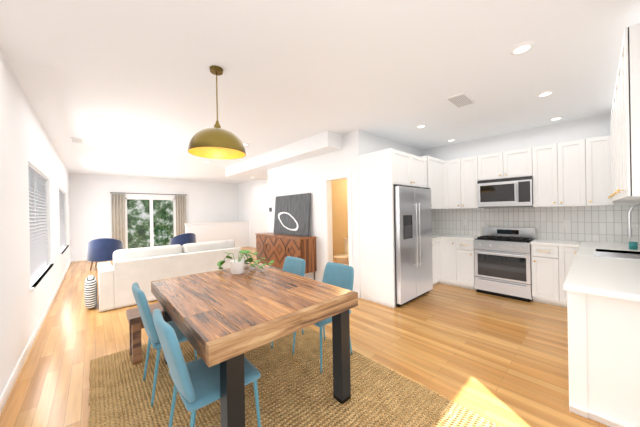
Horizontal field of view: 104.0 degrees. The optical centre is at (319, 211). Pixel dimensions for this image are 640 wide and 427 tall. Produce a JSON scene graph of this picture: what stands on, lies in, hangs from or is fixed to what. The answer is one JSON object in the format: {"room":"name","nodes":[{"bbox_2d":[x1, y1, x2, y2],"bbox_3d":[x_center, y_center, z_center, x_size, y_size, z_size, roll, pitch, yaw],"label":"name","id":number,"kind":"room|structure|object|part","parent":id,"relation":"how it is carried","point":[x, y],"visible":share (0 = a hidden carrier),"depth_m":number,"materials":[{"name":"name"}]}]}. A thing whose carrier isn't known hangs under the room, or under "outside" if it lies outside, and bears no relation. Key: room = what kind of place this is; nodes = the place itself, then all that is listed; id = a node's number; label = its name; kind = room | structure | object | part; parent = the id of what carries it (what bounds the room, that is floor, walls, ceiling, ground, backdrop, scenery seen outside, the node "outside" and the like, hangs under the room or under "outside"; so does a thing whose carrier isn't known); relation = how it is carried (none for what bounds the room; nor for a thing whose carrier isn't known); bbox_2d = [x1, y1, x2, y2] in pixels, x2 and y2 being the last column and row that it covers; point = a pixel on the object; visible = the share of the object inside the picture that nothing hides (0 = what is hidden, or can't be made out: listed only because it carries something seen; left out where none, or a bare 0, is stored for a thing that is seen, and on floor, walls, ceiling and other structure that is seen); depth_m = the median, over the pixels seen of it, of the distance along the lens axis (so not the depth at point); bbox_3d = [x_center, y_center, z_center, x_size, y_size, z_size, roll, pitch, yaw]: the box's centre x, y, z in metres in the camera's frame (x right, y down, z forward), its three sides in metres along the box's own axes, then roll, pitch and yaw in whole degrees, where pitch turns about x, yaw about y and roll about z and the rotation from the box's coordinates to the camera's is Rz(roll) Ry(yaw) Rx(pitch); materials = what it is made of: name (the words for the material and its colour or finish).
{"room":"dining room and kitchen","nodes":[
{"label":"dining room and kitchen","id":0,"kind":"room"},
{"bbox_2d":[0,49,70,394],"bbox_3d":[-3.972,0.109,3.483,0.140,2.780,11.780,-1,0,-42],"label":"wall","id":1,"kind":"structure","parent":0,"point":[24,137],"depth_m":2.44,"materials":[{"name":"white paint"}]},
{"bbox_2d":[28,159,53,291],"bbox_3d":[-3.930,0.159,3.453,0.180,1.480,1.960,-1,0,-42],"label":"window","id":2,"kind":"structure","parent":1,"relation":"in","point":[41,276],"depth_m":4.09,"materials":[{"name":"white"}]},
{"bbox_2d":[28,163,47,283],"bbox_3d":[-3.923,0.146,3.460,0.061,1.456,1.891,-1,0,-42],"label":"window blind","id":3,"kind":"object","parent":2,"relation":"attached to","point":[38,257],"visible":0.48,"depth_m":3.47,"materials":[{"name":"grey plastic"}]},
{"bbox_2d":[59,187,68,255],"bbox_3d":[-6.283,0.200,6.044,0.180,1.480,2.160,-1,0,-42],"label":"window","id":4,"kind":"structure","parent":1,"relation":"in","point":[64,249],"depth_m":6.81,"materials":[{"name":"white"}]},
{"bbox_2d":[59,188,65,250],"bbox_3d":[-6.276,0.187,6.051,0.061,1.456,2.091,-1,0,-42],"label":"window blind","id":5,"kind":"object","parent":4,"relation":"attached to","point":[62,237],"visible":0.6,"depth_m":6.27,"materials":[{"name":"grey plastic"}]},
{"bbox_2d":[0,172,360,414],"bbox_3d":[-1.886,0.410,5.372,5.480,2.105,11.500,-1,0,-42],"label":"baseboard","id":6,"kind":"structure","parent":1,"relation":"attached to","point":[328,247],"depth_m":4.28,"materials":[{"name":"white wood"}]},
{"bbox_2d":[69,173,238,258],"bbox_3d":[-5.341,0.133,10.101,6.730,2.780,0.140,-1,0,-42],"label":"wall","id":7,"kind":"structure","parent":0,"point":[91,207],"depth_m":8.64,"materials":[{"name":"white paint"}]},
{"bbox_2d":[110,192,179,194],"bbox_3d":[-6.186,-0.662,9.179,2.340,0.040,0.109,-1,0,-42],"label":"curtain rod","id":8,"kind":"object","parent":7,"relation":"attached to","point":[146,193],"visible":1,"depth_m":8.99,"materials":[{"name":"black metal"}]},
{"bbox_2d":[111,194,124,248],"bbox_3d":[-6.853,0.455,8.507,0.345,2.150,0.075,-1,0,-42],"label":"curtain","id":9,"kind":"object","parent":8,"relation":"hanging from","point":[118,216],"visible":0.65,"depth_m":8.51,"materials":[{"name":"fabric"}]},
{"bbox_2d":[176,195,185,235],"bbox_3d":[-5.440,0.430,9.791,0.345,2.150,0.075,-1,0,-42],"label":"curtain","id":10,"kind":"object","parent":8,"relation":"hanging from","point":[180,213],"visible":0.6,"depth_m":9.77,"materials":[{"name":"fabric"}]},
{"bbox_2d":[125,196,175,248],"bbox_3d":[-6.232,0.479,9.252,1.680,2.120,0.112,-1,0,-42],"label":"sliding door","id":11,"kind":"structure","parent":7,"relation":"in","point":[150,221],"depth_m":9.21,"materials":[{"name":"white"}]},
{"bbox_2d":[238,179,268,247],"bbox_3d":[-1.796,0.071,9.431,0.120,2.780,5.620,-1,0,-42],"label":"wall","id":12,"kind":"structure","parent":0,"point":[253,202],"depth_m":10.36,"materials":[{"name":"white paint"}]},
{"bbox_2d":[0,247,608,426],"bbox_3d":[-1.881,1.523,6.170,6.930,0.120,13.100,-1,0,-42],"label":"floor","id":13,"kind":"structure","parent":0,"point":[500,361],"depth_m":2.57,"materials":[{"name":"brown wood"}]},
{"bbox_2d":[84,275,96,308],"bbox_3d":[-3.618,1.255,3.949,0.150,0.470,0.520,-1,0,-42],"label":"floor vase","id":14,"kind":"object","parent":13,"relation":"on","point":[90,291],"visible":1,"depth_m":3.78,"materials":[{"name":"white ceramic"}]},
{"bbox_2d":[87,238,123,270],"bbox_3d":[-5.900,1.115,6.904,0.797,0.843,0.800,-1,0,-30],"label":"armchair","id":15,"kind":"object","parent":13,"relation":"on","point":[101,249],"visible":0.92,"depth_m":6.57,"materials":[{"name":"blue fabric"}]},
{"bbox_2d":[98,240,248,311],"bbox_3d":[-2.712,1.040,4.843,2.370,0.875,1.000,-1,0,-42],"label":"sofa","id":16,"kind":"object","parent":13,"relation":"on","point":[143,267],"visible":0.79,"depth_m":4.17,"materials":[{"name":"fabric"}]},
{"bbox_2d":[170,233,195,245],"bbox_3d":[-4.440,1.089,8.095,0.800,0.843,0.797,-1,0,35],"label":"armchair","id":17,"kind":"object","parent":13,"relation":"on","point":[183,239],"visible":0.42,"depth_m":7.78,"materials":[{"name":"blue fabric"}]},
{"bbox_2d":[185,221,248,245],"bbox_3d":[-3.997,0.955,9.944,2.468,1.090,0.160,-1,0,-42],"label":"guard","id":18,"kind":"object","parent":13,"relation":"on","point":[237,232],"visible":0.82,"depth_m":9.93,"materials":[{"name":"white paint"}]},
{"bbox_2d":[255,232,316,279],"bbox_3d":[-0.795,0.969,5.409,0.419,0.950,1.730,-1,0,-42],"label":"sideboard","id":19,"kind":"object","parent":13,"relation":"on","point":[277,248],"visible":0.75,"depth_m":5.06,"materials":[{"name":"brown wood"}]},
{"bbox_2d":[88,327,499,426],"bbox_3d":[-0.260,1.428,1.734,1.998,0.014,3.758,-1,0,-42],"label":"jute rug","id":20,"kind":"object","parent":13,"relation":"on","point":[295,389],"visible":0.54,"depth_m":1.93,"materials":[{"name":"beige wicker"}]},
{"bbox_2d":[126,303,162,364],"bbox_3d":[-1.434,1.217,2.859,1.210,0.444,0.330,-1,0,-42],"label":"bench","id":21,"kind":"object","parent":20,"relation":"on","point":[136,325],"visible":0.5,"depth_m":2.40,"materials":[{"name":"brown wood"}]},
{"bbox_2d":[132,282,196,406],"bbox_3d":[-1.255,1.008,2.114,0.522,0.858,0.450,-1,0,-42],"label":"dining chair","id":22,"kind":"object","parent":20,"relation":"on","point":[145,313],"visible":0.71,"depth_m":1.87,"materials":[{"name":"teal plastic"}]},
{"bbox_2d":[152,309,260,426],"bbox_3d":[-0.689,0.998,1.520,0.522,0.858,0.450,-1,0,-42],"label":"dining chair","id":23,"kind":"object","parent":20,"relation":"on","point":[197,384],"visible":0.88,"depth_m":1.34,"materials":[{"name":"teal plastic"}]},
{"bbox_2d":[151,264,357,426],"bbox_3d":[-0.649,1.034,2.163,1.120,0.786,1.600,-1,0,-42],"label":"dining table","id":24,"kind":"object","parent":20,"relation":"on","point":[226,319],"visible":0.92,"depth_m":1.74,"materials":[{"name":"brown wood"}]},
{"bbox_2d":[217,250,273,273],"bbox_3d":[-0.821,0.528,2.818,0.546,0.230,0.414,-1,0,-42],"label":"potted plant","id":25,"kind":"object","parent":24,"relation":"on","point":[237,266],"visible":1,"depth_m":2.70,"materials":[{"name":"green plant"}]},
{"bbox_2d":[271,256,305,348],"bbox_3d":[-0.464,0.994,2.926,0.522,0.858,0.450,-1,0,-42],"label":"dining chair","id":26,"kind":"object","parent":20,"relation":"on","point":[295,265],"visible":0.25,"depth_m":3.03,"materials":[{"name":"teal plastic"}]},
{"bbox_2d":[292,262,353,373],"bbox_3d":[0.047,0.985,2.512,0.522,0.858,0.450,-1,0,-42],"label":"dining chair","id":27,"kind":"object","parent":20,"relation":"on","point":[338,275],"visible":0.42,"depth_m":2.57,"materials":[{"name":"teal plastic"}]},
{"bbox_2d":[333,237,348,264],"bbox_3d":[0.607,1.025,5.871,0.724,0.790,0.420,-1,0,-42],"label":"toilet","id":28,"kind":"object","parent":13,"relation":"on","point":[341,258],"visible":0.4,"depth_m":5.70,"materials":[{"name":"white ceramic"}]},
{"bbox_2d":[393,184,432,306],"bbox_3d":[1.352,0.499,4.219,1.060,1.815,0.733,-1,0,-42],"label":"refrigerator","id":29,"kind":"object","parent":13,"relation":"on","point":[413,242],"visible":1,"depth_m":3.87,"materials":[{"name":"grey metal"}]},
{"bbox_2d":[432,238,441,285],"bbox_3d":[1.935,0.956,4.821,0.520,0.880,0.675,-1,0,-42],"label":"base cabinet","id":30,"kind":"object","parent":13,"relation":"on","point":[437,244],"depth_m":4.66,"materials":[{"name":"white wood"}]},
{"bbox_2d":[442,238,461,286],"bbox_3d":[2.627,0.944,4.843,0.658,0.880,0.338,-1,0,-42],"label":"base cabinet","id":31,"kind":"object","parent":13,"relation":"on","point":[451,256],"depth_m":4.64,"materials":[{"name":"white wood"}]},
{"bbox_2d":[432,234,482,241],"bbox_3d":[2.503,0.486,4.994,0.628,0.040,1.192,-1,0,-42],"label":"countertop","id":32,"kind":"structure","parent":31,"relation":"on","point":[471,236],"depth_m":4.80,"materials":[{"name":"white stone"}]},
{"bbox_2d":[458,238,476,289],"bbox_3d":[2.797,0.941,4.687,0.617,0.880,0.353,-1,0,-42],"label":"base cabinet","id":33,"kind":"object","parent":13,"relation":"on","point":[464,244],"depth_m":4.44,"materials":[{"name":"white wood"}]},
{"bbox_2d":[474,227,535,301],"bbox_3d":[3.133,0.825,4.243,0.672,1.100,0.752,-1,0,-42],"label":"range","id":34,"kind":"object","parent":13,"relation":"on","point":[502,261],"visible":1,"depth_m":4.07,"materials":[{"name":"silver metal"}]},
{"bbox_2d":[531,242,553,304],"bbox_3d":[3.548,0.928,3.860,0.617,0.880,0.363,-1,0,-42],"label":"base cabinet","id":35,"kind":"object","parent":13,"relation":"on","point":[542,292],"depth_m":3.71,"materials":[{"name":"white wood"}]},
{"bbox_2d":[534,238,577,245],"bbox_3d":[3.587,0.467,3.800,0.628,0.040,0.515,-1,0,-42],"label":"countertop","id":36,"kind":"structure","parent":35,"relation":"on","point":[539,241],"depth_m":3.72,"materials":[{"name":"white stone"}]},
{"bbox_2d":[550,246,573,307],"bbox_3d":[3.692,0.926,3.701,0.617,0.880,0.298,-1,0,-42],"label":"base cabinet","id":37,"kind":"object","parent":13,"relation":"on","point":[559,255],"depth_m":3.56,"materials":[{"name":"white wood"}]},
{"bbox_2d":[566,290,639,426],"bbox_3d":[2.167,0.952,1.711,0.542,0.880,0.637,-1,0,-42],"label":"base cabinet","id":38,"kind":"object","parent":13,"relation":"on","point":[604,333],"depth_m":1.64,"materials":[{"name":"white wood"}]},
{"bbox_2d":[562,242,639,301],"bbox_3d":[3.027,0.477,2.506,3.197,0.040,0.647,-1,0,-42],"label":"countertop","id":39,"kind":"structure","parent":38,"relation":"on","point":[604,277],"depth_m":1.89,"materials":[{"name":"white stone"}]},
{"bbox_2d":[594,246,639,257],"bbox_3d":[3.273,0.565,2.692,0.774,0.240,0.440,-1,0,-42],"label":"sink","id":40,"kind":"object","parent":39,"relation":"in","point":[599,251],"depth_m":2.76,"materials":[{"name":"silver metal"}]},
{"bbox_2d":[626,206,633,237],"bbox_3d":[3.540,0.193,2.726,0.112,0.511,0.243,-1,0,-42],"label":"faucet","id":41,"kind":"object","parent":39,"relation":"on","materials":[{"name":"silver metal"}]},
{"bbox_2d":[628,242,637,248],"bbox_3d":[3.748,0.401,2.991,0.072,0.085,0.072,-1,0,-42],"label":"cup","id":42,"kind":"object","parent":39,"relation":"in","point":[633,245],"visible":1,"depth_m":2.97,"materials":[{"name":"teal"}]},
{"bbox_2d":[268,130,362,292],"bbox_3d":[-0.325,0.046,5.188,0.248,2.780,2.880,-1,0,-42],"label":"wall","id":43,"kind":"structure","parent":0,"point":[302,176],"depth_m":4.96,"materials":[{"name":"white paint"}]},
{"bbox_3d":[-0.634,0.058,5.421,0.030,0.860,1.260,6,-5,-42],"label":"canvas art","id":44,"kind":"part","parent":43,"relation":"part of"},
{"bbox_2d":[0,0,639,183],"bbox_3d":[-1.932,-1.377,6.170,6.930,0.120,13.100,-1,0,-42],"label":"ceiling","id":45,"kind":"structure","parent":0,"point":[138,76],"depth_m":2.38,"materials":[{"name":"white paint"}]},
{"bbox_2d":[70,137,83,143],"bbox_3d":[-4.298,-1.267,4.425,0.160,0.016,0.360,-1,0,-42],"label":"ceiling vent","id":46,"kind":"object","parent":45,"relation":"in","point":[76,140],"visible":1,"depth_m":4.40,"materials":[{"name":"white metal"}]},
{"bbox_2d":[188,65,245,158],"bbox_3d":[-0.959,-0.938,2.332,0.500,0.790,0.500,-1,0,-42],"label":"pendant lamp","id":47,"kind":"object","parent":45,"relation":"hanging from","point":[217,141],"visible":1,"depth_m":2.25,"materials":[{"name":"brown metal"}]},
{"bbox_2d":[225,131,341,179],"bbox_3d":[-0.567,-1.210,6.440,2.050,0.260,4.330,-1,0,-42],"label":"soffit","id":48,"kind":"structure","parent":45,"relation":"attached to","point":[319,144],"depth_m":5.13,"materials":[{"name":"white paint"}]},
{"bbox_2d":[415,124,426,127],"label":"recessed light","id":49,"kind":"object","parent":45,"relation":"in","point":[421,125],"depth_m":3.99,"materials":[{"name":"white"}]},
{"bbox_2d":[446,92,474,107],"bbox_3d":[1.739,-1.373,3.087,0.400,0.016,0.200,-1,0,-42],"label":"ceiling vent","id":50,"kind":"object","parent":45,"relation":"in","point":[460,100],"visible":1,"depth_m":3.06,"materials":[{"name":"white metal"}]},
{"bbox_2d":[509,41,535,54],"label":"recessed light","id":51,"kind":"object","parent":45,"relation":"in","point":[521,48],"depth_m":2.09,"materials":[{"name":"white"}]},
{"bbox_2d":[535,90,555,96],"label":"recessed light","id":52,"kind":"object","parent":45,"relation":"in","point":[545,93],"depth_m":2.92,"materials":[{"name":"white plastic"}]},
{"bbox_2d":[548,116,563,120],"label":"recessed light","id":53,"kind":"object","parent":45,"relation":"in","point":[558,117],"depth_m":3.74,"materials":[{"name":"white plastic"}]},
{"bbox_2d":[332,179,347,262],"bbox_3d":[-0.230,0.044,5.275,0.010,2.780,2.640,-1,0,-42],"label":"wall","id":54,"kind":"structure","parent":0,"point":[339,211],"depth_m":4.60,"materials":[{"name":"beige paint"}]},
{"bbox_2d":[362,131,421,156],"bbox_3d":[1.490,0.014,4.972,2.150,2.780,0.120,-1,0,-42],"label":"wall","id":55,"kind":"structure","parent":0,"point":[371,143],"depth_m":4.56,"materials":[{"name":"white paint"}]},
{"bbox_2d":[358,148,425,189],"bbox_3d":[1.272,-0.677,4.284,1.080,0.530,0.616,-1,0,-42],"label":"upper cabinet","id":56,"kind":"object","parent":55,"relation":"attached to","point":[383,169],"depth_m":3.92,"materials":[{"name":"white wood"}]},
{"bbox_3d":[1.295,0.232,4.269,1.150,2.350,0.648,-1,0,-42],"label":"fridge housing panel","id":57,"kind":"part","parent":56,"relation":"part of","materials":[{"name":"white wood"}]},
{"bbox_2d":[422,156,445,209],"bbox_3d":[2.009,-0.530,4.911,0.790,0.950,0.675,-1,0,-42],"label":"upper cabinet","id":58,"kind":"object","parent":55,"relation":"attached to","point":[435,167],"depth_m":4.68,"materials":[{"name":"white wood"}]},
{"bbox_2d":[422,113,610,207],"bbox_3d":[3.386,-0.019,4.587,0.140,2.780,3.240,-1,0,-42],"label":"wall","id":59,"kind":"structure","parent":0,"point":[588,128],"depth_m":4.27,"materials":[{"name":"white paint"}]},
{"bbox_2d":[446,156,485,209],"bbox_3d":[2.780,-0.544,4.846,0.389,0.950,0.575,-1,0,-42],"label":"upper cabinet","id":60,"kind":"object","parent":59,"relation":"attached to","point":[461,174],"depth_m":4.73,"materials":[{"name":"white wood"}]},
{"bbox_2d":[478,147,533,180],"bbox_3d":[3.241,-0.799,4.366,0.346,0.455,0.760,-1,0,-42],"label":"upper cabinet","id":61,"kind":"object","parent":59,"relation":"attached to","point":[518,163],"depth_m":4.21,"materials":[{"name":"white wood"}]},
{"bbox_2d":[477,176,532,206],"bbox_3d":[3.208,-0.331,4.329,0.416,0.460,0.752,-1,0,-42],"label":"microwave","id":62,"kind":"object","parent":61,"relation":"attached to","point":[508,192],"visible":0.96,"depth_m":4.18,"materials":[{"name":"silver metal"}]},
{"bbox_2d":[530,140,577,209],"bbox_3d":[3.715,-0.560,3.849,0.346,0.950,0.638,-1,0,-42],"label":"upper cabinet","id":63,"kind":"object","parent":59,"relation":"attached to","point":[555,180],"depth_m":3.77,"materials":[{"name":"white wood"}]},
{"bbox_2d":[578,136,613,205],"bbox_3d":[3.957,-0.564,3.583,0.346,0.950,0.313,-1,0,-42],"label":"upper cabinet","id":64,"kind":"object","parent":59,"relation":"attached to","point":[591,151],"depth_m":3.50,"materials":[{"name":"white wood"}]},
{"bbox_2d":[614,202,639,205],"bbox_3d":[4.152,-0.568,3.367,0.346,0.950,0.385,-1,0,-42],"label":"upper cabinet","id":65,"kind":"object","parent":59,"relation":"attached to","point":[615,203],"depth_m":3.30,"materials":[{"name":"white wood"}]},
{"bbox_2d":[606,135,609,201],"bbox_3d":[3.858,-0.717,3.103,0.479,1.160,0.385,-1,0,-42],"label":"upper cabinet","id":66,"kind":"object","parent":0,"relation":"attached to","point":[607,137],"depth_m":3.39,"materials":[{"name":"white wood"}]},
{"bbox_2d":[610,97,613,157],"bbox_3d":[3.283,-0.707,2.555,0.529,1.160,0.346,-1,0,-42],"label":"upper cabinet","id":67,"kind":"object","parent":0,"relation":"attached to","point":[612,110],"depth_m":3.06,"materials":[{"name":"white wood"}]},
{"bbox_2d":[610,158,613,201],"bbox_3d":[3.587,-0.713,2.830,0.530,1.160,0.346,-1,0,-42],"label":"upper cabinet","id":68,"kind":"object","parent":0,"relation":"attached to","point":[611,159],"depth_m":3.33,"materials":[{"name":"white wood"}]},
{"bbox_2d":[614,150,617,201],"bbox_3d":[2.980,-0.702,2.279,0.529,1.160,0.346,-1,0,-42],"label":"upper cabinet","id":69,"kind":"object","parent":0,"relation":"attached to","point":[615,151],"depth_m":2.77,"materials":[{"name":"white wood"}]},
{"bbox_2d":[614,73,639,201],"bbox_3d":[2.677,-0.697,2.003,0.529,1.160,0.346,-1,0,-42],"label":"upper cabinet","id":70,"kind":"object","parent":0,"relation":"attached to","point":[616,86],"depth_m":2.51,"materials":[{"name":"white wood"}]},
{"bbox_2d":[618,22,639,201],"bbox_3d":[2.394,-0.692,1.747,0.470,1.160,0.346,-1,0,-42],"label":"upper cabinet","id":71,"kind":"object","parent":0,"relation":"attached to","point":[629,63],"depth_m":1.71,"materials":[{"name":"white wood"}]}
]}

